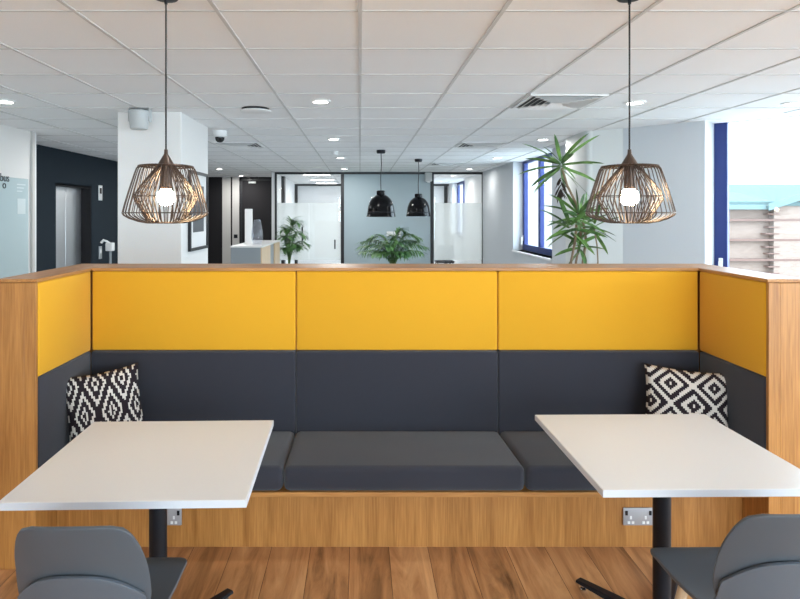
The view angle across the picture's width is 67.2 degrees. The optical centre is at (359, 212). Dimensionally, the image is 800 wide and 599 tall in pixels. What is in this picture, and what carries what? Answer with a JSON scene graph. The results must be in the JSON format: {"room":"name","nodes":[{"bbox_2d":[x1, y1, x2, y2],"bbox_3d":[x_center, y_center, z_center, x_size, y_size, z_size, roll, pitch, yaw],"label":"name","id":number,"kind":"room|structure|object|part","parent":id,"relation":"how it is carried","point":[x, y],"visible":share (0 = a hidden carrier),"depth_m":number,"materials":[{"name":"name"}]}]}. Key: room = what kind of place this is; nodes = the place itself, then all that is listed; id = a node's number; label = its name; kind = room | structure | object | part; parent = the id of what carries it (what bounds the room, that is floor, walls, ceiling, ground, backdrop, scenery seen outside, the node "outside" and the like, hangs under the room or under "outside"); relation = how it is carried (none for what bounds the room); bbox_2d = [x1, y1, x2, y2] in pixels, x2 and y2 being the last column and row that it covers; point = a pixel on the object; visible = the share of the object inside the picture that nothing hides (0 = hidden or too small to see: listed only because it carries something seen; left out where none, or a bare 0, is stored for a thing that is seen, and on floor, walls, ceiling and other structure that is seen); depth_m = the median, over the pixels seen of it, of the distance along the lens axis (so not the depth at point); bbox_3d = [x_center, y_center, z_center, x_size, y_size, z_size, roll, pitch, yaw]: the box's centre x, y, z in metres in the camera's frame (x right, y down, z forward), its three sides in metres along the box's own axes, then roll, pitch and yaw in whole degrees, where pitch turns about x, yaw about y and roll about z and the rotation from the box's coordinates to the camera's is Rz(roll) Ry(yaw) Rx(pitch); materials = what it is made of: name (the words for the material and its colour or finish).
{"room":"common room","nodes":[
{"label":"common room","id":0,"kind":"room"},
{"bbox_2d":[0,124,29,272],"bbox_3d":[-3.700,0.375,1.500,0.300,2.510,10.000,0,0,0],"label":"wall","id":1,"kind":"structure","parent":0,"point":[14,142],"depth_m":6.20,"materials":[{"name":"paint"}]},
{"bbox_2d":[0,173,27,277],"bbox_3d":[-3.540,0.558,5.000,0.016,1.903,2.800,0,0,0],"label":"sign board","id":2,"kind":"object","parent":1,"relation":"attached to","point":[13,191],"visible":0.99,"depth_m":6.12,"materials":[{"name":"glass"}]},
{"bbox_3d":[-3.535,-0.070,6.265,0.002,0.160,0.150,0,0,0],"label":"notice panel","id":3,"kind":"part","parent":2,"relation":"part of","materials":[{"name":"white paper"}]},
{"bbox_2d":[30,131,34,272],"bbox_3d":[-3.542,0.375,6.482,0.035,2.510,0.045,0,0,0],"label":"trim","id":4,"kind":"structure","parent":1,"relation":"attached to","point":[32,133],"depth_m":6.46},
{"bbox_2d":[35,133,35,271],"bbox_3d":[-3.850,0.375,6.550,0.580,2.510,0.100,0,0,0],"label":"wall","id":5,"kind":"structure","parent":0,"point":[35,133],"depth_m":6.58,"materials":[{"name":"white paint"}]},
{"bbox_2d":[36,144,117,271],"bbox_3d":[-4.290,0.375,10.600,0.300,2.510,8.200,0,0,0],"label":"wall","id":6,"kind":"structure","parent":0,"point":[53,165],"depth_m":8.64,"materials":[{"name":"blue paint"}]},
{"bbox_2d":[55,183,90,267],"bbox_3d":[-4.225,0.610,8.700,0.170,2.040,1.100,0,0,0],"label":"door","id":7,"kind":"structure","parent":6,"relation":"in","point":[73,202],"depth_m":8.94,"materials":[{"name":"silver metal"}]},
{"bbox_3d":[-4.298,0.610,8.440,0.025,2.040,0.580,0,0,0],"label":"lift door","id":8,"kind":"part","parent":7,"relation":"part of","materials":[{"name":"silver metal"}]},
{"bbox_3d":[-4.298,0.610,8.992,0.025,2.040,0.515,0,0,0],"label":"lift door","id":9,"kind":"part","parent":7,"relation":"part of","materials":[{"name":"silver metal"}]},
{"bbox_2d":[98,185,101,200],"bbox_3d":[-4.133,-0.320,9.550,0.019,0.240,0.130,0,0,0],"label":"indicator","id":10,"kind":"object","parent":6,"relation":"attached to","point":[99,186],"visible":1,"depth_m":9.53,"materials":[{"name":"silver metal"}]},
{"bbox_2d":[99,246,101,258],"bbox_3d":[-4.133,0.630,9.550,0.018,0.200,0.100,0,0,0],"label":"panel","id":11,"kind":"object","parent":6,"relation":"attached to","point":[100,247],"visible":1,"depth_m":9.54,"materials":[{"name":"silver metal"}]},
{"bbox_2d":[118,112,207,263],"bbox_3d":[-1.833,0.375,5.680,0.555,2.510,0.920,0,0,0],"label":"pillar","id":12,"kind":"structure","parent":0,"point":[187,138],"depth_m":5.22,"materials":[{"name":"paint"}]},
{"bbox_2d":[188,170,207,251],"bbox_3d":[-1.540,-0.020,5.730,0.025,0.740,0.630,0,0,0],"label":"picture frame","id":13,"kind":"object","parent":12,"relation":"attached to","point":[197,230],"visible":0.67,"depth_m":5.76,"materials":[{"name":"black metal"}]},
{"bbox_2d":[193,185,203,231],"bbox_3d":[-1.542,-0.040,5.730,0.002,0.440,0.380,0,0,0],"label":"print","id":14,"kind":"object","parent":13,"relation":"attached to","point":[198,226],"depth_m":5.74},
{"bbox_2d":[208,177,271,263],"bbox_3d":[-3.060,0.375,14.800,2.160,2.510,0.200,0,0,0],"label":"wall","id":15,"kind":"structure","parent":0,"point":[214,183],"depth_m":14.70,"materials":[{"name":"black paint"}]},
{"bbox_2d":[222,177,230,263],"bbox_3d":[-3.268,0.375,14.695,0.205,2.510,0.030,0,0,0],"label":"trim","id":16,"kind":"structure","parent":15,"relation":"attached to","point":[226,181],"depth_m":14.68,"materials":[{"name":"white paint"}]},
{"bbox_2d":[232,177,238,245],"bbox_3d":[-3.040,0.375,14.695,0.170,2.510,0.030,0,0,0],"label":"trim","id":17,"kind":"structure","parent":15,"relation":"attached to","point":[235,180],"depth_m":14.68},
{"bbox_2d":[240,179,271,242],"bbox_3d":[-2.490,0.395,14.655,0.880,2.470,0.090,0,0,0],"label":"door","id":18,"kind":"structure","parent":15,"relation":"in","point":[255,194],"depth_m":14.66,"materials":[{"name":"black metal"}]},
{"bbox_2d":[272,172,294,263],"bbox_3d":[-1.940,0.375,15.549,0.070,2.510,5.302,0,0,-2],"label":"wall","id":19,"kind":"structure","parent":0,"point":[290,187],"depth_m":13.84,"materials":[{"name":"white paint"}]},
{"bbox_2d":[281,176,285,263],"bbox_3d":[-1.825,0.380,14.310,0.070,2.500,0.220,0,0,0],"label":"trim","id":20,"kind":"structure","parent":19,"relation":"attached to","point":[283,178],"depth_m":14.20,"materials":[{"name":"black metal"}]},
{"bbox_2d":[0,547,692,598],"bbox_3d":[0.800,1.690,-0.090,9.400,0.120,7.420,0,0,0],"label":"floor","id":21,"kind":"structure","parent":0,"point":[250,572],"depth_m":2.73,"materials":[{"name":"wood"}]},
{"bbox_2d":[14,525,186,598],"bbox_3d":[-0.772,1.228,1.819,0.401,0.810,0.505,0,0,-1],"label":"shell chair","id":22,"kind":"object","parent":21,"relation":"on","point":[62,562],"visible":1,"depth_m":1.61,"materials":[{"name":"grey plastic"}]},
{"bbox_3d":[-0.772,1.084,1.832,0.379,0.231,0.478,0,0,-1],"label":"seat","id":23,"kind":"part","parent":22,"relation":"part of","materials":[{"name":"grey plastic"}]},
{"bbox_2d":[0,420,273,598],"bbox_3d":[-0.752,1.265,2.235,0.772,0.730,0.727,0,0,-2],"label":"cafe table","id":24,"kind":"object","parent":21,"relation":"on","point":[155,466],"visible":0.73,"depth_m":2.14,"materials":[{"name":"white laminate"}]},
{"bbox_3d":[-0.752,1.255,2.235,0.065,0.650,0.065,0,0,-2],"label":"post","id":25,"kind":"part","parent":24,"relation":"part of","materials":[{"name":"black metal"}]},
{"bbox_2d":[0,264,799,568],"bbox_3d":[0.193,0.966,3.160,3.710,1.328,0.840,0,0,0],"label":"bench","id":26,"kind":"object","parent":21,"relation":"on","point":[403,401],"visible":0.73,"depth_m":3.29,"materials":[{"name":"fabric"}]},
{"bbox_3d":[-1.599,0.975,3.161,0.127,1.310,0.838,0,0,0],"label":"wing panel","id":27,"kind":"part","parent":26,"relation":"part of","materials":[{"name":"brown wood"}]},
{"bbox_2d":[37,271,89,375],"bbox_3d":[-1.508,0.538,3.033,0.055,0.438,0.543,0,0,0],"label":"cushion","id":28,"kind":"object","parent":26,"relation":"on","point":[63,297],"depth_m":2.98,"materials":[{"name":"yellow fabric"}]},
{"bbox_2d":[38,352,89,467],"bbox_3d":[-1.508,1.023,3.033,0.055,0.524,0.543,0,0,0],"label":"cushion","id":29,"kind":"object","parent":26,"relation":"on","point":[53,425],"depth_m":2.92,"materials":[{"name":"grey fabric"}]},
{"bbox_2d":[66,363,143,441],"bbox_3d":[-1.319,1.004,3.102,0.412,0.405,0.167,0,0,-27],"label":"throw cushion","id":30,"kind":"object","parent":26,"relation":"on","point":[109,396],"visible":0.71,"depth_m":3.06,"materials":[{"name":"fabric"}]},
{"bbox_2d":[167,508,181,524],"bbox_3d":[-0.942,1.479,2.923,0.146,0.086,0.012,0,0,0],"label":"power socket","id":31,"kind":"object","parent":26,"relation":"attached to","point":[174,516],"visible":0.46,"depth_m":2.92,"materials":[{"name":"metal"}]},
{"bbox_2d":[91,350,296,434],"bbox_3d":[-0.915,0.996,3.321,1.122,0.469,0.067,0,0,0],"label":"cushion","id":32,"kind":"object","parent":26,"relation":"on","point":[175,385],"depth_m":3.29,"materials":[{"name":"grey fabric"}]},
{"bbox_2d":[92,271,296,349],"bbox_3d":[-0.915,0.538,3.328,1.122,0.438,0.055,0,0,0],"label":"cushion","id":33,"kind":"object","parent":26,"relation":"on","point":[132,310],"depth_m":3.30,"materials":[{"name":"yellow fabric"}]},
{"bbox_2d":[252,431,294,489],"bbox_3d":[-0.915,1.219,3.014,1.122,0.116,0.548,0,0,0],"label":"seat cushion","id":34,"kind":"object","parent":26,"relation":"on","point":[272,473],"depth_m":2.81,"materials":[{"name":"grey fabric"}]},
{"bbox_3d":[0.193,0.975,3.467,3.456,1.310,0.225,0,0,0],"label":"panel","id":35,"kind":"part","parent":26,"relation":"part of","materials":[{"name":"yellow fabric"}]},
{"bbox_2d":[296,271,496,349],"bbox_3d":[0.203,0.538,3.328,1.108,0.438,0.055,0,0,0],"label":"cushion","id":36,"kind":"object","parent":26,"relation":"on","point":[336,310],"depth_m":3.30,"materials":[{"name":"yellow fabric"}]},
{"bbox_2d":[296,350,497,433],"bbox_3d":[0.203,0.996,3.321,1.108,0.469,0.067,0,0,0],"label":"cushion","id":37,"kind":"object","parent":26,"relation":"on","point":[337,390],"depth_m":3.29,"materials":[{"name":"grey fabric"}]},
{"bbox_2d":[284,431,523,489],"bbox_3d":[0.203,1.219,3.014,1.107,0.116,0.548,0,0,0],"label":"seat cushion","id":38,"kind":"object","parent":26,"relation":"on","point":[313,460],"depth_m":2.81,"materials":[{"name":"grey fabric"}]},
{"bbox_2d":[500,431,595,489],"bbox_3d":[1.312,1.219,3.014,1.101,0.116,0.548,0,0,0],"label":"seat cushion","id":39,"kind":"object","parent":26,"relation":"on","point":[544,465],"depth_m":2.79,"materials":[{"name":"grey fabric"}]},
{"bbox_2d":[497,271,697,349],"bbox_3d":[1.311,0.538,3.328,1.102,0.438,0.055,0,0,0],"label":"cushion","id":40,"kind":"object","parent":26,"relation":"on","point":[537,310],"depth_m":3.30,"materials":[{"name":"yellow fabric"}]},
{"bbox_2d":[497,350,698,434],"bbox_3d":[1.311,0.996,3.321,1.102,0.469,0.067,0,0,0],"label":"cushion","id":41,"kind":"object","parent":26,"relation":"on","point":[530,383],"depth_m":3.29,"materials":[{"name":"grey fabric"}]},
{"bbox_2d":[623,507,651,524],"bbox_3d":[1.355,1.479,2.923,0.146,0.086,0.012,0,0,0],"label":"power socket","id":42,"kind":"object","parent":26,"relation":"attached to","point":[631,515],"visible":0.94,"depth_m":2.92,"materials":[{"name":"metal"}]},
{"bbox_2d":[644,363,727,426],"bbox_3d":[1.695,1.002,3.117,0.425,0.397,0.164,0,0,21],"label":"throw cushion","id":43,"kind":"object","parent":26,"relation":"on","point":[668,391],"visible":0.68,"depth_m":3.08,"materials":[{"name":"fabric"}]},
{"bbox_2d":[700,352,765,448],"bbox_3d":[1.893,1.023,3.033,0.055,0.524,0.543,0,0,0],"label":"cushion","id":44,"kind":"object","parent":26,"relation":"on","point":[746,386],"depth_m":2.92,"materials":[{"name":"grey fabric"}]},
{"bbox_2d":[700,271,766,376],"bbox_3d":[1.893,0.538,3.033,0.055,0.438,0.543,0,0,0],"label":"cushion","id":45,"kind":"object","parent":26,"relation":"on","point":[733,304],"depth_m":2.99,"materials":[{"name":"yellow fabric"}]},
{"bbox_3d":[1.984,0.975,3.161,0.127,1.310,0.838,0,0,0],"label":"wing panel","id":46,"kind":"part","parent":26,"relation":"part of","materials":[{"name":"brown wood"}]},
{"bbox_2d":[535,414,799,598],"bbox_3d":[1.166,1.265,2.318,0.762,0.730,0.730,0,0,-1],"label":"cafe table","id":47,"kind":"object","parent":21,"relation":"on","point":[661,457],"visible":0.97,"depth_m":2.25,"materials":[{"name":"white laminate"}]},
{"bbox_3d":[1.166,1.255,2.318,0.065,0.650,0.065,0,0,-1],"label":"post","id":48,"kind":"part","parent":47,"relation":"part of","materials":[{"name":"black metal"}]},
{"bbox_2d":[650,514,799,598],"bbox_3d":[1.206,1.228,1.884,0.401,0.810,0.505,0,0,-1],"label":"shell chair","id":49,"kind":"object","parent":21,"relation":"on","point":[759,557],"visible":1,"depth_m":1.69,"materials":[{"name":"grey plastic"}]},
{"bbox_3d":[1.048,1.417,2.017,0.034,0.431,0.127,0,0,-34],"label":"leg","id":50,"kind":"part","parent":49,"relation":"part of","materials":[{"name":"brown wood"}]},
{"bbox_3d":[1.206,1.084,1.897,0.379,0.231,0.478,0,0,-1],"label":"seat","id":51,"kind":"part","parent":49,"relation":"part of","materials":[{"name":"grey plastic"}]},
{"bbox_3d":[1.210,1.017,1.696,0.370,0.388,0.128,0,0,-1],"label":"backrest","id":52,"kind":"part","parent":49,"relation":"part of","materials":[{"name":"grey plastic"}]},
{"bbox_2d":[298,186,448,263],"bbox_3d":[0.360,0.375,18.300,4.680,2.510,0.200,0,0,0],"label":"wall","id":53,"kind":"structure","parent":0,"point":[306,194],"depth_m":18.20,"materials":[{"name":"white paint"}]},
{"bbox_2d":[295,184,448,263],"bbox_3d":[0.350,0.378,18.185,4.680,2.505,0.050,0,0,0],"label":"trim","id":54,"kind":"structure","parent":53,"relation":"attached to","point":[296,185],"depth_m":18.16,"materials":[{"name":"black metal"}]},
{"bbox_2d":[344,174,429,263],"bbox_3d":[0.586,0.375,12.905,1.854,2.510,0.050,0,0,0],"label":"wall","id":55,"kind":"structure","parent":0,"point":[359,189],"depth_m":12.88,"materials":[{"name":"blue paint"}]},
{"bbox_2d":[275,172,482,263],"bbox_3d":[0.422,0.378,12.890,4.498,2.505,0.100,0,0,0],"label":"glass wall","id":56,"kind":"structure","parent":55,"relation":"in","point":[456,229],"depth_m":12.90,"materials":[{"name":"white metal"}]},
{"bbox_2d":[425,172,431,182],"bbox_3d":[1.461,-0.760,12.822,0.150,0.220,0.085,0,0,0],"label":"sensor","id":57,"kind":"object","parent":56,"relation":"attached to","point":[428,175],"visible":1,"depth_m":12.78,"materials":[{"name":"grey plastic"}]},
{"bbox_2d":[387,231,400,235],"bbox_3d":[0.720,0.445,12.874,0.300,0.100,0.012,0,0,0],"label":"wall socket","id":58,"kind":"object","parent":55,"relation":"attached to","point":[389,232],"visible":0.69,"depth_m":12.87,"materials":[{"name":"white plastic"}]},
{"bbox_2d":[0,0,799,183],"bbox_3d":[0.500,-0.940,7.350,10.000,0.120,22.300,0,0,0],"label":"ceiling","id":59,"kind":"structure","parent":0,"point":[17,29],"depth_m":3.76,"materials":[{"name":"tile"}]},
{"bbox_2d":[0,99,16,103],"bbox_3d":[-2.790,-0.874,4.710,0.166,0.012,0.166,0,0,0],"label":"recessed light","id":60,"kind":"object","parent":59,"relation":"in","point":[4,101],"visible":1,"depth_m":4.70,"materials":[{"name":"white plastic"}]},
{"bbox_2d":[128,108,151,129],"bbox_3d":[-1.860,-0.792,5.050,0.180,0.175,0.172,0,0,0],"label":"ceiling speaker","id":61,"kind":"object","parent":59,"relation":"attached to","point":[138,119],"visible":1,"depth_m":4.99,"materials":[{"name":"grey plastic"}]},
{"bbox_2d":[121,0,208,223],"bbox_3d":[-0.776,-0.419,2.400,0.333,0.922,0.333,0,0,-42],"label":"pendant lamp","id":62,"kind":"object","parent":59,"relation":"hanging from","point":[165,195],"visible":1,"depth_m":2.37,"materials":[{"name":"brown metal"}]},
{"bbox_3d":[-0.776,-0.538,2.400,0.007,0.624,0.007,0,0,0],"label":"cord","id":63,"kind":"part","parent":62,"relation":"part of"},
{"bbox_3d":[-0.776,-0.064,2.400,0.072,0.069,0.072,0,0,0],"label":"bulb","id":64,"kind":"part","parent":62,"relation":"part of","materials":[{"name":"white glass"}]},
{"bbox_2d":[212,130,226,142],"bbox_3d":[-1.500,-0.816,6.420,0.156,0.128,0.156,0,0,0],"label":"dome camera","id":65,"kind":"object","parent":59,"relation":"attached to","point":[219,135],"visible":1,"depth_m":6.37,"materials":[{"name":"white plastic"}]},
{"bbox_2d":[211,142,264,148],"bbox_3d":[-1.550,-0.863,7.710,0.580,0.032,0.560,0,0,0],"label":"ceiling vent","id":66,"kind":"object","parent":59,"relation":"in","point":[227,145],"visible":0.99,"depth_m":7.61,"materials":[{"name":"white metal"}]},
{"bbox_2d":[240,106,270,113],"bbox_3d":[-0.872,-0.865,4.957,0.256,0.030,0.337,0,0,0],"label":"valve","id":67,"kind":"object","parent":59,"relation":"attached to","point":[247,109],"visible":1,"depth_m":4.98,"materials":[{"name":"white plastic"}]},
{"bbox_2d":[310,99,330,103],"bbox_3d":[-0.310,-0.874,4.710,0.166,0.012,0.166,0,0,0],"label":"recessed light","id":68,"kind":"object","parent":59,"relation":"in","point":[316,101],"visible":1,"depth_m":4.69,"materials":[{"name":"white plastic"}]},
{"bbox_2d":[315,182,336,183],"bbox_3d":[-0.970,-0.864,17.300,0.620,0.032,0.180,0,0,0],"label":"ceiling light panel","id":69,"kind":"object","parent":59,"relation":"attached to","point":[315,182],"visible":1,"depth_m":17.21,"materials":[{"name":"white plastic"}]},
{"bbox_2d":[366,150,395,216],"bbox_3d":[0.294,-0.412,8.400,0.412,0.935,0.412,0,0,0],"label":"dome pendant lamp","id":70,"kind":"object","parent":59,"relation":"hanging from","point":[380,205],"visible":1,"depth_m":8.27,"materials":[{"name":"black metal"}]},
{"bbox_3d":[0.294,-0.130,8.400,0.412,0.370,0.412,0,0,0],"label":"lamp shade","id":71,"kind":"part","parent":70,"relation":"part of","materials":[{"name":"black ceramic"}]},
{"bbox_3d":[0.295,-0.575,8.400,0.022,0.550,0.012,0,0,0],"label":"cord","id":72,"kind":"part","parent":70,"relation":"part of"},
{"bbox_2d":[0,0,799,183],"bbox_3d":[0.530,-0.878,7.350,9.340,0.007,21.700,0,0,0],"label":"grid","id":73,"kind":"object","parent":59,"relation":"attached to","point":[71,9],"visible":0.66,"depth_m":3.49,"materials":[{"name":"white metal"}]},
{"bbox_2d":[406,159,430,215],"bbox_3d":[0.955,-0.412,9.800,0.412,0.935,0.412,0,0,0],"label":"dome pendant lamp","id":74,"kind":"object","parent":59,"relation":"hanging from","point":[418,206],"visible":1,"depth_m":9.67,"materials":[{"name":"black metal"}]},
{"bbox_3d":[0.955,-0.130,9.800,0.412,0.370,0.412,0,0,0],"label":"lamp shade","id":75,"kind":"part","parent":74,"relation":"part of","materials":[{"name":"black ceramic"}]},
{"bbox_3d":[0.956,-0.575,9.800,0.022,0.550,0.012,0,0,0],"label":"cord","id":76,"kind":"part","parent":74,"relation":"part of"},
{"bbox_2d":[429,163,464,165],"bbox_3d":[1.550,-0.863,10.710,0.580,0.032,0.560,0,0,0],"label":"ceiling vent","id":77,"kind":"object","parent":59,"relation":"in","point":[431,164],"visible":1,"depth_m":10.56,"materials":[{"name":"white metal"}]},
{"bbox_2d":[455,142,508,148],"bbox_3d":[1.550,-0.863,7.710,0.580,0.032,0.560,0,0,0],"label":"ceiling vent","id":78,"kind":"object","parent":59,"relation":"in","point":[463,145],"visible":1,"depth_m":7.60,"materials":[{"name":"white metal"}]},
{"bbox_2d":[536,138,549,140],"bbox_3d":[2.180,-0.874,7.150,0.166,0.012,0.166,0,0,0],"label":"recessed light","id":79,"kind":"object","parent":59,"relation":"in","point":[540,139],"visible":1,"depth_m":7.09,"materials":[{"name":"white plastic"}]},
{"bbox_2d":[512,94,608,108],"bbox_3d":[1.550,-0.863,4.710,0.580,0.032,0.560,0,0,0],"label":"ceiling vent","id":80,"kind":"object","parent":59,"relation":"in","point":[533,101],"visible":1,"depth_m":4.63,"materials":[{"name":"white metal"}]},
{"bbox_2d":[585,0,675,223],"bbox_3d":[1.078,-0.419,2.400,0.333,0.922,0.333,0,0,-42],"label":"pendant lamp","id":81,"kind":"object","parent":59,"relation":"hanging from","point":[629,196],"visible":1,"depth_m":2.36,"materials":[{"name":"brown metal"}]},
{"bbox_3d":[1.078,-0.538,2.400,0.007,0.624,0.007,0,0,0],"label":"cord","id":82,"kind":"part","parent":81,"relation":"part of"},
{"bbox_3d":[1.078,-0.064,2.400,0.072,0.069,0.072,0,0,0],"label":"bulb","id":83,"kind":"part","parent":81,"relation":"part of","materials":[{"name":"white glass"}]},
{"bbox_2d":[624,100,645,104],"bbox_3d":[2.180,-0.874,4.760,0.166,0.012,0.166,0,0,0],"label":"recessed light","id":84,"kind":"object","parent":59,"relation":"in","point":[633,102],"visible":0.95,"depth_m":4.74,"materials":[{"name":"white plastic"}]},
{"bbox_2d":[780,101,799,105],"bbox_3d":[3.460,-0.874,4.800,0.166,0.012,0.166,0,0,0],"label":"recessed light","id":85,"kind":"object","parent":59,"relation":"in","point":[792,103],"visible":1,"depth_m":4.78,"materials":[{"name":"white plastic"}]},
{"bbox_2d":[449,175,481,263],"bbox_3d":[2.765,0.375,15.549,0.190,2.510,5.300,0,0,1],"label":"wall","id":86,"kind":"structure","parent":0,"point":[473,184],"depth_m":14.43,"materials":[{"name":"white paint"}]},
{"bbox_2d":[457,181,464,202],"bbox_3d":[2.772,-0.083,16.399,0.235,1.585,2.200,0,0,1],"label":"window","id":87,"kind":"structure","parent":86,"relation":"in","point":[462,182],"depth_m":17.23,"materials":[{"name":"clear glass"}]},
{"bbox_2d":[483,144,565,263],"bbox_3d":[2.725,0.375,9.725,0.190,2.510,6.350,0,0,0],"label":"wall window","id":88,"kind":"structure","parent":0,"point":[502,185],"depth_m":10.70,"materials":[{"name":"grey paint"}]},
{"bbox_2d":[512,153,551,260],"bbox_3d":[2.732,-0.125,9.260,0.255,1.570,2.080,0,0,0],"label":"window","id":89,"kind":"structure","parent":88,"relation":"attached to","point":[543,251],"depth_m":9.38,"materials":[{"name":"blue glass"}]},
{"bbox_3d":[2.697,0.645,9.260,0.185,0.030,2.080,0,0,0],"label":"sill","id":90,"kind":"part","parent":89,"relation":"part of","materials":[{"name":"white paint"}]},
{"bbox_3d":[2.825,-0.140,9.260,0.070,1.540,2.080,0,0,0],"label":"frame","id":91,"kind":"part","parent":89,"relation":"part of","materials":[{"name":"blue metal"}]},
{"bbox_2d":[566,129,622,263],"bbox_3d":[2.610,0.375,6.650,0.380,2.510,0.820,0,0,0],"label":"column","id":92,"kind":"structure","parent":0,"point":[607,148],"depth_m":6.37,"materials":[{"name":"grey paint"}]},
{"bbox_2d":[623,121,713,264],"bbox_3d":[4.112,0.375,5.151,0.400,2.510,3.493,0,0,-45],"label":"wall","id":93,"kind":"structure","parent":0,"point":[684,152],"depth_m":5.89,"materials":[{"name":"grey paint"}]},
{"bbox_2d":[714,116,799,266],"bbox_3d":[4.271,-0.100,4.944,0.385,1.720,2.475,0,0,-45],"label":"window","id":94,"kind":"structure","parent":93,"relation":"in","point":[721,130],"depth_m":5.86,"materials":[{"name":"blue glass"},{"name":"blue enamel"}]},
{"bbox_3d":[3.515,0.525,5.852,0.040,0.170,0.036,0,0,-45],"label":"handle","id":95,"kind":"part","parent":94,"relation":"part of","materials":[{"name":"white plastic"}]},
{"bbox_3d":[0.500,1.690,11.060,10.000,0.120,14.880,0,0,0],"label":"floor","id":96,"kind":"structure","parent":0,"visible":0},
{"bbox_2d":[100,239,114,263],"bbox_3d":[-3.620,1.001,8.700,0.300,1.257,0.300,0,0,0],"label":"stand","id":97,"kind":"object","parent":96,"relation":"on","point":[110,247],"visible":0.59,"depth_m":8.64,"materials":[{"name":"white plastic"}]},
{"bbox_2d":[100,239,114,250],"bbox_3d":[-3.652,0.461,8.671,0.164,0.177,0.138,0,0,0],"label":"dispenser","id":98,"kind":"object","parent":97,"relation":"on","point":[109,246],"depth_m":8.64,"materials":[{"name":"white plastic"}]},
{"bbox_2d":[230,240,279,263],"bbox_3d":[-1.819,1.080,10.650,0.522,1.100,2.120,0,0,0],"label":"reception desk","id":99,"kind":"object","parent":96,"relation":"on","point":[261,251],"visible":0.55,"depth_m":9.60,"materials":[{"name":"white laminate"}]},
{"bbox_2d":[230,240,279,247],"bbox_3d":[-1.819,0.542,10.650,0.522,0.025,2.120,0,0,0],"label":"countertop","id":100,"kind":"structure","parent":99,"relation":"on","point":[257,243],"depth_m":10.09,"materials":[{"name":"white laminate"}]},
{"bbox_2d":[244,209,253,243],"bbox_3d":[-1.910,0.230,10.300,0.150,0.600,0.120,0,0,0],"label":"block","id":101,"kind":"object","parent":100,"relation":"on","point":[248,212],"visible":0.98,"depth_m":10.27,"materials":[{"name":"white ceramic"}]},
{"bbox_3d":[-1.577,1.062,10.050,0.025,1.015,0.900,0,0,0],"label":"door","id":102,"kind":"part","parent":99,"relation":"part of","materials":[{"name":"brown wood"}]},
{"bbox_3d":[-1.577,1.062,11.365,0.025,1.015,0.670,0,0,0],"label":"door","id":103,"kind":"part","parent":99,"relation":"part of","materials":[{"name":"brown wood"}]},
{"bbox_2d":[274,216,309,263],"bbox_3d":[-1.408,0.843,12.237,0.862,1.573,0.809,0,0,0],"label":"potted palm","id":104,"kind":"object","parent":96,"relation":"on","point":[290,248],"visible":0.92,"depth_m":12.14,"materials":[{"name":"plant"}]},
{"bbox_2d":[354,227,430,263],"bbox_3d":[0.616,0.946,11.393,1.475,1.369,1.066,0,0,0],"label":"potted palm","id":105,"kind":"object","parent":96,"relation":"on","point":[392,247],"visible":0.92,"depth_m":11.21,"materials":[{"name":"plant"}]},
{"bbox_2d":[434,260,453,263],"bbox_3d":[2.050,1.201,14.591,0.444,0.861,0.462,0,0,0],"label":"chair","id":106,"kind":"object","parent":96,"relation":"on","point":[436,261],"visible":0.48,"depth_m":14.38,"materials":[{"name":"grey"}]},
{"bbox_2d":[518,133,618,263],"bbox_3d":[1.902,0.443,5.487,0.786,2.373,0.854,0,0,45],"label":"dracaena","id":107,"kind":"object","parent":96,"relation":"on","point":[577,207],"visible":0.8,"depth_m":5.47,"materials":[{"name":"plant"}]},
{"label":"outside","id":108,"kind":"structure","parent":0,"visible":0},
{"bbox_3d":[25.000,8.730,40.000,130.000,0.200,160.000,0,0,0],"label":"ground","id":109,"kind":"structure","parent":108,"visible":0},
{"bbox_2d":[460,158,551,248],"bbox_3d":[10.550,2.130,41.000,7.100,13.000,10.000,0,0,0],"label":"office block","id":110,"kind":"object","parent":109,"relation":"on","point":[532,175],"visible":0.02,"depth_m":36.00,"materials":[{"name":"white"}]},
{"bbox_2d":[729,184,799,277],"bbox_3d":[29.580,3.385,36.788,26.240,10.489,14.495,0,0,0],"label":"brick building","id":111,"kind":"structure","parent":109,"relation":"on","point":[764,219],"depth_m":30.33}
]}

